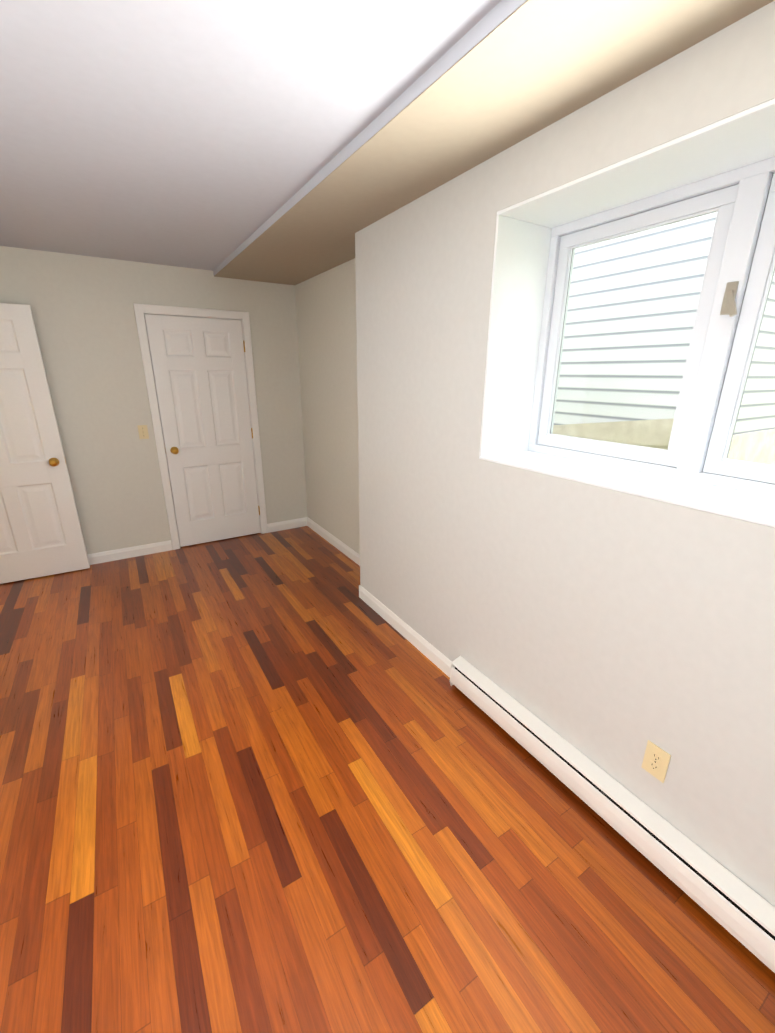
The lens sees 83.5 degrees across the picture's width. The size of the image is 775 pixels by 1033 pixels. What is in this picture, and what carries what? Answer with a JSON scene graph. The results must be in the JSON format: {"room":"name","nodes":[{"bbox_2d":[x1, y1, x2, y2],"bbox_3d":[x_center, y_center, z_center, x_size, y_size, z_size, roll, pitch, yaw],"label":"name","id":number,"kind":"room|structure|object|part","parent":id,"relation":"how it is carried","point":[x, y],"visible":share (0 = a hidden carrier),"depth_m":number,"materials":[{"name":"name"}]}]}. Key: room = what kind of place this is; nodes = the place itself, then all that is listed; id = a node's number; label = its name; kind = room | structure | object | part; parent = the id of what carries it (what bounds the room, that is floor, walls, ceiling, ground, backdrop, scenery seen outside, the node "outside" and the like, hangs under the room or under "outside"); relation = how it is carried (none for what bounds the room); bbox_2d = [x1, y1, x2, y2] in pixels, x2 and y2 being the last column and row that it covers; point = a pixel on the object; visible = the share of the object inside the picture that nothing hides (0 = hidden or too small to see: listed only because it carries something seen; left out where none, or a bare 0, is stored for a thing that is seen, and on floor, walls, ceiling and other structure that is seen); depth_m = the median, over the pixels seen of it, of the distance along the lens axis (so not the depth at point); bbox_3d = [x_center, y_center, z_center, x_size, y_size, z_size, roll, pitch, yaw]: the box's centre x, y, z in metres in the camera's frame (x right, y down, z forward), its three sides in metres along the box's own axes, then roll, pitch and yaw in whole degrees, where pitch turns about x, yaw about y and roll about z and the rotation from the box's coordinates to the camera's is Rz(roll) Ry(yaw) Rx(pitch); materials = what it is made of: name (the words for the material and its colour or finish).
{"room":"empty basement bedroom","nodes":[
{"label":"empty basement bedroom","id":0,"kind":"room"},
{"bbox_2d":[0,246,306,553],"bbox_3d":[-2.100,-0.835,3.730,3.085,2.400,0.120,-11,21,-30],"label":"wall","id":1,"kind":"structure","parent":0,"point":[83,311],"depth_m":3.59,"materials":[{"name":"paint"}]},
{"bbox_2d":[0,303,89,583],"bbox_3d":[-2.852,-0.467,3.179,0.773,2.018,0.173,-10,21,-29],"label":"entry door","id":2,"kind":"structure","parent":1,"relation":"in","point":[41,534],"depth_m":3.30,"materials":[{"name":"white paint"}]},
{"bbox_2d":[87,540,172,564],"bbox_3d":[-2.622,0.381,3.714,1.412,0.095,0.014,-11,21,-30],"label":"baseboard","id":3,"kind":"structure","parent":1,"relation":"attached to","point":[123,553],"depth_m":3.89,"materials":[{"name":"white paint"}]},
{"bbox_2d":[137,425,148,438],"bbox_3d":[-2.079,-0.718,3.696,0.072,0.116,0.020,-11,21,-30],"label":"light switch","id":4,"kind":"object","parent":1,"relation":"attached to","point":[143,431],"visible":1,"depth_m":3.70,"materials":[{"name":"beige plastic"}]},
{"bbox_2d":[133,303,267,549],"bbox_3d":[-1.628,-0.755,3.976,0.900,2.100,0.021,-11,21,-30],"label":"trim","id":5,"kind":"structure","parent":1,"relation":"attached to","point":[139,309],"depth_m":3.84,"materials":[{"name":"white paint"}]},
{"bbox_2d":[144,314,260,546],"bbox_3d":[-1.639,-0.735,4.013,0.775,2.018,0.173,-11,21,-30],"label":"closet door","id":6,"kind":"structure","parent":1,"relation":"in","point":[199,370],"depth_m":3.96,"materials":[{"name":"white paint"}]},
{"bbox_2d":[267,517,306,532],"bbox_3d":[-1.059,0.088,4.631,0.447,0.095,0.014,-11,21,-30],"label":"baseboard","id":7,"kind":"structure","parent":1,"relation":"attached to","point":[286,525],"depth_m":4.62,"materials":[{"name":"white paint"}]},
{"bbox_2d":[295,258,359,553],"bbox_3d":[-0.362,-0.824,3.729,0.130,2.400,1.710,-11,21,-30],"label":"wall","id":8,"kind":"structure","parent":0,"point":[326,322],"depth_m":3.78,"materials":[{"name":"paint"}]},
{"bbox_2d":[307,517,359,565],"bbox_3d":[-0.430,0.282,4.054,0.014,0.095,1.710,-11,21,-30],"label":"baseboard","id":9,"kind":"structure","parent":8,"relation":"attached to","point":[346,550],"depth_m":4.16,"materials":[{"name":"white paint"}]},
{"bbox_2d":[0,0,774,284],"bbox_3d":[-1.339,-1.256,1.068,4.315,0.163,7.490,-11,21,-30],"label":"ceiling","id":10,"kind":"structure","parent":0,"point":[211,135],"depth_m":1.36,"materials":[{"name":"paint"}]},
{"bbox_2d":[0,526,774,1032],"bbox_3d":[-1.353,1.107,1.848,4.315,0.100,7.490,-11,21,-30],"label":"floor","id":11,"kind":"structure","parent":0,"point":[284,782],"depth_m":1.54,"materials":[{"name":"brown wood"}]},
{"bbox_2d":[355,1,774,906],"bbox_3d":[1.099,0.006,1.240,0.395,2.400,4.290,-11,21,-30],"label":"wall","id":12,"kind":"structure","parent":0,"point":[611,633],"depth_m":1.60,"materials":[{"name":"paint"}]},
{"bbox_2d":[360,586,451,676],"bbox_3d":[0.090,0.708,2.774,0.014,0.095,1.106,-11,21,-30],"label":"baseboard","id":13,"kind":"structure","parent":12,"relation":"attached to","point":[433,654],"depth_m":2.70,"materials":[{"name":"white paint"}]},
{"bbox_2d":[450,656,774,972],"bbox_3d":[0.948,1.120,1.388,0.066,0.166,2.253,-11,21,-30],"label":"heater","id":14,"kind":"object","parent":12,"relation":"attached to","point":[740,911],"visible":1,"depth_m":1.49,"materials":[{"name":"metal"}]},
{"bbox_2d":[479,98,774,527],"bbox_3d":[0.945,-0.548,1.321,0.390,0.944,1.404,-11,21,-30],"label":"window frame","id":15,"kind":"structure","parent":12,"relation":"in","point":[525,227],"depth_m":1.58,"materials":[{"name":"white paint"}]},
{"bbox_2d":[528,157,774,496],"bbox_3d":[1.069,-0.571,1.393,0.089,0.920,1.380,-11,21,-30],"label":"window","id":16,"kind":"structure","parent":12,"relation":"in","point":[753,180],"depth_m":1.42,"materials":[{"name":"plastic"}]},
{"bbox_3d":[0.890,-0.663,1.669,0.006,0.764,0.543,-11,21,-30],"label":"sash glass","id":17,"kind":"part","parent":16,"relation":"part of","materials":[{"name":"clear glass"}]},
{"bbox_3d":[0.881,-0.661,1.663,0.015,0.852,0.631,-11,21,-30],"label":"left window sash gasket","id":18,"kind":"part","parent":16,"relation":"part of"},
{"bbox_3d":[0.889,-0.663,1.668,0.044,0.848,0.627,-11,21,-30],"label":"window sash","id":19,"kind":"part","parent":16,"relation":"part of","materials":[{"name":"white plastic"}]},
{"bbox_2d":[720,281,738,316],"bbox_3d":[1.039,-0.655,1.310,0.016,0.098,0.049,-11,21,-30],"label":"sash lock","id":20,"kind":"object","parent":16,"relation":"attached to","point":[729,307],"visible":0.98,"depth_m":1.31,"materials":[{"name":"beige metal"}]},
{"bbox_3d":[1.243,-0.475,1.105,0.015,0.852,0.611,-11,21,-30],"label":"right window sash gasket","id":21,"kind":"part","parent":16,"relation":"part of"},
{"bbox_3d":[1.252,-0.476,1.110,0.044,0.848,0.607,-11,21,-30],"label":"window sash","id":22,"kind":"part","parent":16,"relation":"part of","materials":[{"name":"white plastic"}]},
{"bbox_3d":[1.253,-0.476,1.111,0.006,0.764,0.523,-11,21,-30],"label":"sash glass","id":23,"kind":"part","parent":16,"relation":"part of","materials":[{"name":"clear glass"}]},
{"bbox_2d":[641,740,670,782],"bbox_3d":[0.893,0.817,1.446,0.007,0.116,0.072,-11,21,-30],"label":"outlet","id":24,"kind":"object","parent":12,"relation":"attached to","point":[656,761],"visible":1,"depth_m":1.44,"materials":[{"name":"beige plastic"}]},
{"label":"outside","id":25,"kind":"structure","parent":0,"visible":0},
{"bbox_3d":[23.567,-4.540,19.092,57.055,1.100,80.000,-11,21,-30],"label":"lawn","id":26,"kind":"structure","parent":25,"visible":0},
{"bbox_2d":[552,212,774,464],"bbox_3d":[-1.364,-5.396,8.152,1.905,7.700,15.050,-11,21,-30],"label":"window glass","id":27,"kind":"object","parent":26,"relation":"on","point":[604,268],"depth_m":2.76,"materials":[{"name":"glass"}]}
]}

